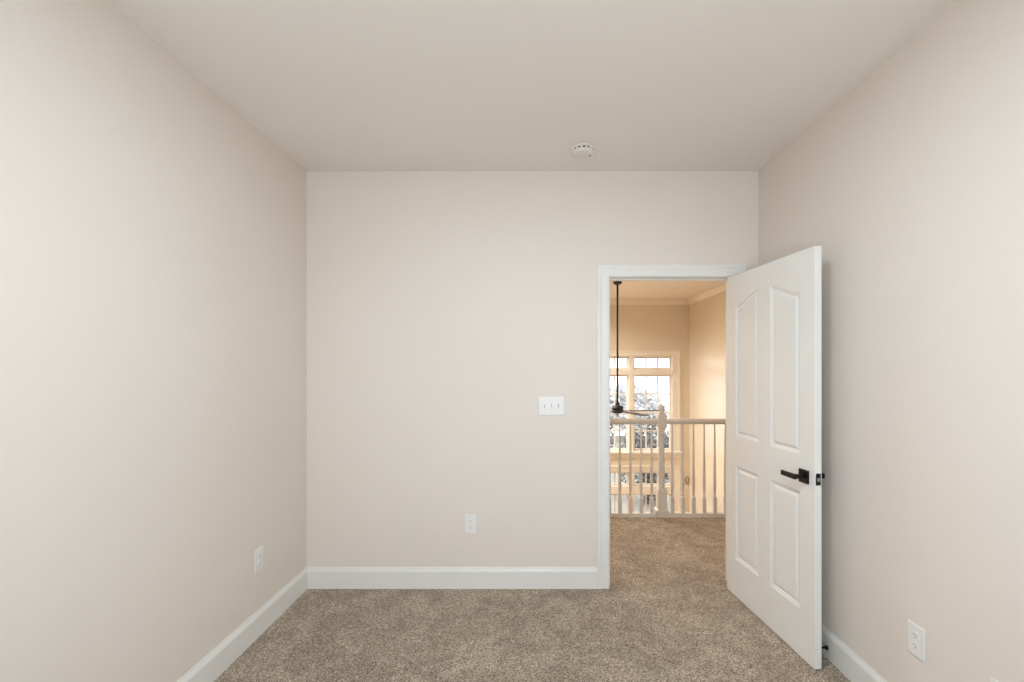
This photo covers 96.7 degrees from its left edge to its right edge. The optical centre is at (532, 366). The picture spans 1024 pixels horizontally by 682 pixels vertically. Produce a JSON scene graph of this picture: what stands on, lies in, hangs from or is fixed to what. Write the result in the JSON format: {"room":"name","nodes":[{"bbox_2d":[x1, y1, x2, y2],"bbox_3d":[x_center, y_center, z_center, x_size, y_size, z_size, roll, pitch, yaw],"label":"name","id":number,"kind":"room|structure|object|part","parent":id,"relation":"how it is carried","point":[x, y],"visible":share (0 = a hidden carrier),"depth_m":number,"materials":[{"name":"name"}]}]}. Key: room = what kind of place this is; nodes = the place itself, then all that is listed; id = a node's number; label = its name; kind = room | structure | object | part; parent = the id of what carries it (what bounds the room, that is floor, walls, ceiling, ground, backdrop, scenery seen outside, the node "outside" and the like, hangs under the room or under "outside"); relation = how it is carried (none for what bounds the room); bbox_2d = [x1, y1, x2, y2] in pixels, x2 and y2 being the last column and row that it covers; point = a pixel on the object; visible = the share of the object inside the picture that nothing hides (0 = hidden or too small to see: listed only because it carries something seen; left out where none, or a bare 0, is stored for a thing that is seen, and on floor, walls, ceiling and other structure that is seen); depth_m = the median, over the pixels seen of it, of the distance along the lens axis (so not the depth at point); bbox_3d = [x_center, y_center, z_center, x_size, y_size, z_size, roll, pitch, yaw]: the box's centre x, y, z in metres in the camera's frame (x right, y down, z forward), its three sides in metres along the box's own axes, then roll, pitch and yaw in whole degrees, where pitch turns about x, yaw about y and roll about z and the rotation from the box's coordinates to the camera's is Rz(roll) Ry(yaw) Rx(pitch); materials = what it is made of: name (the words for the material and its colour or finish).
{"room":"empty bedroom","nodes":[
{"label":"empty bedroom","id":0,"kind":"room"},
{"bbox_2d":[0,0,305,681],"bbox_3d":[-1.551,0.086,1.187,0.120,2.743,3.614,0,0,0],"label":"wall","id":1,"kind":"structure","parent":0,"point":[153,238],"depth_m":1.70,"materials":[{"name":"beige paint"}]},
{"bbox_2d":[177,567,307,681],"bbox_3d":[-1.484,1.388,1.247,0.014,0.138,3.494,0,0,0],"label":"baseboard","id":2,"kind":"structure","parent":1,"relation":"attached to","point":[222,656],"depth_m":2.35,"materials":[{"name":"white paint"}]},
{"bbox_2d":[254,546,262,573],"bbox_3d":[-1.486,1.047,2.468,0.009,0.124,0.079,0,0,0],"label":"wall outlet","id":3,"kind":"object","parent":1,"relation":"attached to","point":[258,554],"visible":1,"depth_m":2.46,"materials":[{"name":"white plastic"}]},
{"bbox_2d":[306,171,757,566],"bbox_3d":[-0.091,0.086,3.054,6.217,2.743,0.120,0,0,0],"label":"wall","id":4,"kind":"structure","parent":0,"point":[442,306],"depth_m":2.99,"materials":[{"name":"beige paint"}]},
{"bbox_2d":[307,567,596,588],"bbox_3d":[-0.535,1.388,2.987,1.912,0.138,0.014,0,0,0],"label":"baseboard","id":5,"kind":"structure","parent":4,"relation":"attached to","point":[318,577],"depth_m":2.98,"materials":[{"name":"white paint"}]},
{"bbox_2d":[464,514,475,532],"bbox_3d":[-0.411,1.034,2.990,0.079,0.124,0.009,0,0,0],"label":"wall outlet","id":6,"kind":"object","parent":4,"relation":"attached to","point":[469,519],"visible":1,"depth_m":2.99,"materials":[{"name":"white plastic"}]},
{"bbox_2d":[539,396,563,414],"bbox_3d":[0.121,0.258,2.982,0.168,0.124,0.025,0,0,0],"label":"light switch","id":7,"kind":"object","parent":4,"relation":"attached to","point":[548,405],"visible":1,"depth_m":2.99,"materials":[{"name":"white plastic"}]},
{"bbox_2d":[597,264,746,588],"bbox_3d":[0.910,0.394,3.046,0.978,2.126,0.137,0,0,0],"label":"door frame","id":8,"kind":"structure","parent":4,"relation":"attached to","point":[604,271],"depth_m":2.98,"materials":[{"name":"white paint"}]},
{"bbox_2d":[727,246,824,669],"bbox_3d":[1.328,0.437,2.580,0.162,2.032,0.824,0,0,-6],"label":"door","id":9,"kind":"structure","parent":4,"relation":"in","point":[775,475],"depth_m":2.46,"materials":[{"name":"white paint"}]},
{"bbox_3d":[1.282,0.542,2.285,0.013,0.025,0.106,0,0,-6],"label":"lever","id":10,"kind":"part","parent":9,"relation":"part of","materials":[{"name":"black metal"}]},
{"bbox_3d":[1.368,0.542,2.181,0.025,0.057,0.002,0,0,-6],"label":"latch plate","id":11,"kind":"part","parent":9,"relation":"part of","materials":[{"name":"black metal"}]},
{"bbox_2d":[109,0,954,298],"bbox_3d":[-0.091,-1.361,4.135,6.457,0.150,9.510,0,0,0],"label":"ceiling","id":12,"kind":"structure","parent":0,"point":[336,85],"depth_m":2.00,"materials":[{"name":"paint"}]},
{"bbox_2d":[571,142,594,158],"bbox_3d":[0.293,-1.262,2.675,0.138,0.047,0.138,0,0,0],"label":"smoke detector","id":13,"kind":"object","parent":12,"relation":"attached to","point":[583,150],"visible":1,"depth_m":2.64,"materials":[{"name":"beige plastic"}]},
{"bbox_2d":[572,145,593,150],"bbox_3d":[0.293,-1.266,2.675,0.131,0.015,0.130,0,0,0],"label":"vent","id":14,"kind":"object","parent":13,"relation":"attached to","point":[575,147],"depth_m":2.62,"materials":[{"name":"beige plastic"}]},
{"bbox_3d":[0.293,-1.278,2.675,0.138,0.015,0.138,0,0,0],"label":"plate","id":15,"kind":"part","parent":13,"relation":"part of","materials":[{"name":"beige plastic"}]},
{"bbox_2d":[610,281,664,415],"bbox_3d":[1.335,-0.285,6.934,1.369,2.001,1.407,0,0,0],"label":"ceiling fan","id":16,"kind":"object","parent":12,"relation":"hanging from","point":[616,408],"visible":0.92,"depth_m":6.90,"materials":[{"name":"brown metal"}]},
{"bbox_3d":[1.455,0.674,6.500,0.136,0.010,0.565,0,0,-22],"label":"fan blade","id":17,"kind":"part","parent":16,"relation":"part of","materials":[{"name":"brown wood"}]},
{"bbox_3d":[1.736,0.674,6.952,0.565,0.010,0.136,0,0,-4],"label":"fan blade","id":18,"kind":"part","parent":16,"relation":"part of","materials":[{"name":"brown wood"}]},
{"bbox_2d":[214,517,850,681],"bbox_3d":[-0.091,1.582,1.887,6.217,0.250,5.015,0,0,0],"label":"floor","id":19,"kind":"structure","parent":0,"point":[668,612],"depth_m":2.48,"materials":[{"name":"brown carpet"}]},
{"bbox_3d":[-0.092,1.597,4.452,6.217,0.280,0.115,0,0,0],"label":"trim","id":20,"kind":"structure","parent":19,"relation":"attached to","visible":0},
{"bbox_2d":[610,405,725,517],"bbox_3d":[1.262,0.916,4.450,3.510,1.081,0.120,0,0,0],"label":"stair railing","id":21,"kind":"object","parent":20,"relation":"on","point":[661,421],"visible":0.36,"depth_m":4.43,"materials":[{"name":"beige paint"}]},
{"bbox_3d":[0.351,1.443,4.450,1.690,0.028,0.084,0,0,0],"label":"shoe rail","id":22,"kind":"part","parent":21,"relation":"part of","materials":[{"name":"beige paint"}]},
{"bbox_3d":[0.360,0.538,4.450,1.707,0.052,0.062,0,0,0],"label":"handrail","id":23,"kind":"part","parent":21,"relation":"part of","materials":[{"name":"beige paint"}]},
{"bbox_3d":[2.158,0.538,4.450,1.717,0.052,0.062,0,0,0],"label":"handrail","id":24,"kind":"part","parent":21,"relation":"part of","materials":[{"name":"beige paint"}]},
{"bbox_3d":[2.167,1.443,4.450,1.700,0.028,0.084,0,0,0],"label":"shoe rail","id":25,"kind":"part","parent":21,"relation":"part of","materials":[{"name":"beige paint"}]},
{"bbox_2d":[610,305,689,511],"bbox_3d":[-0.091,1.560,8.830,6.217,5.693,0.120,0,0,0],"label":"wall","id":26,"kind":"structure","parent":0,"point":[640,327],"depth_m":8.77,"materials":[{"name":"beige paint"}]},
{"bbox_2d":[610,466,679,511],"bbox_3d":[1.469,3.068,8.790,2.778,2.316,0.180,0,0,0],"label":"window","id":27,"kind":"structure","parent":26,"relation":"in","point":[614,491],"depth_m":8.76,"materials":[{"name":"beige paint"}]},
{"bbox_3d":[1.469,3.272,8.830,0.762,1.639,0.044,0,0,0],"label":"sash","id":28,"kind":"part","parent":27,"relation":"part of","materials":[{"name":"beige paint"}]},
{"bbox_3d":[1.469,2.168,8.830,0.762,0.280,0.044,0,0,0],"label":"sash","id":29,"kind":"part","parent":27,"relation":"part of","materials":[{"name":"beige paint"}]},
{"bbox_3d":[1.469,3.060,8.816,2.442,2.083,0.128,0,0,0],"label":"frame","id":30,"kind":"part","parent":27,"relation":"part of","materials":[{"name":"beige paint"}]},
{"bbox_3d":[2.305,3.272,8.830,0.746,1.639,0.044,0,0,0],"label":"sash","id":31,"kind":"part","parent":27,"relation":"part of","materials":[{"name":"beige paint"}]},
{"bbox_3d":[2.305,2.168,8.830,0.746,0.280,0.044,0,0,0],"label":"sash","id":32,"kind":"part","parent":27,"relation":"part of","materials":[{"name":"beige paint"}]},
{"bbox_2d":[610,351,681,457],"bbox_3d":[1.469,0.727,8.790,2.778,2.065,0.180,0,0,0],"label":"window","id":33,"kind":"structure","parent":26,"relation":"in","point":[630,371],"depth_m":8.76,"materials":[{"name":"beige paint"}]},
{"bbox_3d":[1.469,0.891,8.828,0.762,1.465,0.048,0,0,0],"label":"sash","id":34,"kind":"part","parent":33,"relation":"part of","materials":[{"name":"beige paint"}]},
{"bbox_3d":[1.469,-0.065,8.830,0.762,0.247,0.044,0,0,0],"label":"sash","id":35,"kind":"part","parent":33,"relation":"part of","materials":[{"name":"beige paint"}]},
{"bbox_3d":[1.469,1.697,8.735,2.778,0.125,0.070,0,0,0],"label":"sill","id":36,"kind":"part","parent":33,"relation":"part of","materials":[{"name":"beige paint"}]},
{"bbox_3d":[2.305,0.891,8.828,0.746,1.465,0.048,0,0,0],"label":"sash","id":37,"kind":"part","parent":33,"relation":"part of","materials":[{"name":"beige paint"}]},
{"bbox_3d":[2.305,-0.065,8.830,0.746,0.247,0.044,0,0,0],"label":"sash","id":38,"kind":"part","parent":33,"relation":"part of","materials":[{"name":"beige paint"}]},
{"bbox_2d":[610,299,688,304],"bbox_3d":[-0.091,-1.236,8.731,6.217,0.100,0.078,0,0,0],"label":"crown molding","id":39,"kind":"structure","parent":26,"relation":"attached to","point":[612,301],"depth_m":8.73,"materials":[{"name":"paint"}]},
{"bbox_2d":[690,291,725,511],"bbox_3d":[3.077,1.560,6.002,0.120,5.693,5.776,0,0,0],"label":"wall","id":40,"kind":"structure","parent":0,"point":[708,315],"depth_m":7.82,"materials":[{"name":"beige paint"}]},
{"bbox_2d":[687,282,725,304],"bbox_3d":[2.978,-1.236,5.942,0.078,0.100,5.656,0,0,0],"label":"crown molding","id":41,"kind":"structure","parent":40,"relation":"attached to","point":[720,288],"depth_m":7.73,"materials":[{"name":"paint"}]},
{"bbox_2d":[758,0,1023,681],"bbox_3d":[1.543,0.086,1.187,0.120,2.743,3.614,0,0,0],"label":"wall","id":42,"kind":"structure","parent":0,"point":[910,187],"depth_m":1.72,"materials":[{"name":"beige paint"}]},
{"bbox_2d":[822,624,886,681],"bbox_3d":[1.476,1.388,1.247,0.014,0.138,3.494,0,0,0],"label":"baseboard","id":43,"kind":"structure","parent":42,"relation":"attached to","point":[839,654],"depth_m":2.13,"materials":[{"name":"white paint"}]},
{"bbox_2d":[908,619,925,662],"bbox_3d":[1.479,1.058,1.756,0.009,0.124,0.079,0,0,0],"label":"wall outlet","id":44,"kind":"object","parent":42,"relation":"attached to","point":[916,634],"visible":1,"depth_m":1.75,"materials":[{"name":"white plastic"}]},
{"bbox_2d":[912,641,918,649],"bbox_3d":[1.476,1.078,1.756,0.003,0.028,0.029,0,0,0],"label":"receptacle","id":45,"kind":"object","parent":44,"relation":"attached to","point":[915,644],"depth_m":1.75,"materials":[{"name":"white plastic"}]},
{"bbox_2d":[912,631,918,639],"bbox_3d":[1.476,1.039,1.756,0.003,0.028,0.029,0,0,0],"label":"receptacle","id":46,"kind":"object","parent":44,"relation":"attached to","point":[915,634],"depth_m":1.75,"materials":[{"name":"white plastic"}]},
{"label":"outside","id":47,"kind":"structure","parent":0,"visible":0},
{"bbox_2d":[610,436,668,511],"bbox_3d":[0.000,4.732,19.455,120.000,0.350,21.090,0,0,0],"label":"ground","id":48,"kind":"structure","parent":47,"point":[623,497],"depth_m":15.71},
{"bbox_2d":[610,415,615,447],"bbox_3d":[2.178,2.994,19.530,2.744,3.126,2.913,0,0,0],"label":"leafy tree","id":49,"kind":"object","parent":48,"relation":"on","point":[612,433],"visible":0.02,"depth_m":18.79,"materials":[{"name":"grey plant"}]},
{"bbox_2d":[610,380,668,429],"bbox_3d":[6.529,2.718,29.401,4.650,3.678,4.381,0,0,-42],"label":"tree","id":50,"kind":"object","parent":48,"relation":"on","point":[639,399],"visible":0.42,"depth_m":28.23,"materials":[{"name":"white plant"}]},
{"bbox_2d":[618,414,668,503],"bbox_3d":[3.888,3.023,15.156,2.279,3.067,1.793,0,0,-41],"label":"leafy tree","id":51,"kind":"object","parent":48,"relation":"on","point":[637,434],"visible":0.15,"depth_m":14.90,"materials":[{"name":"grey plant"}]}
]}

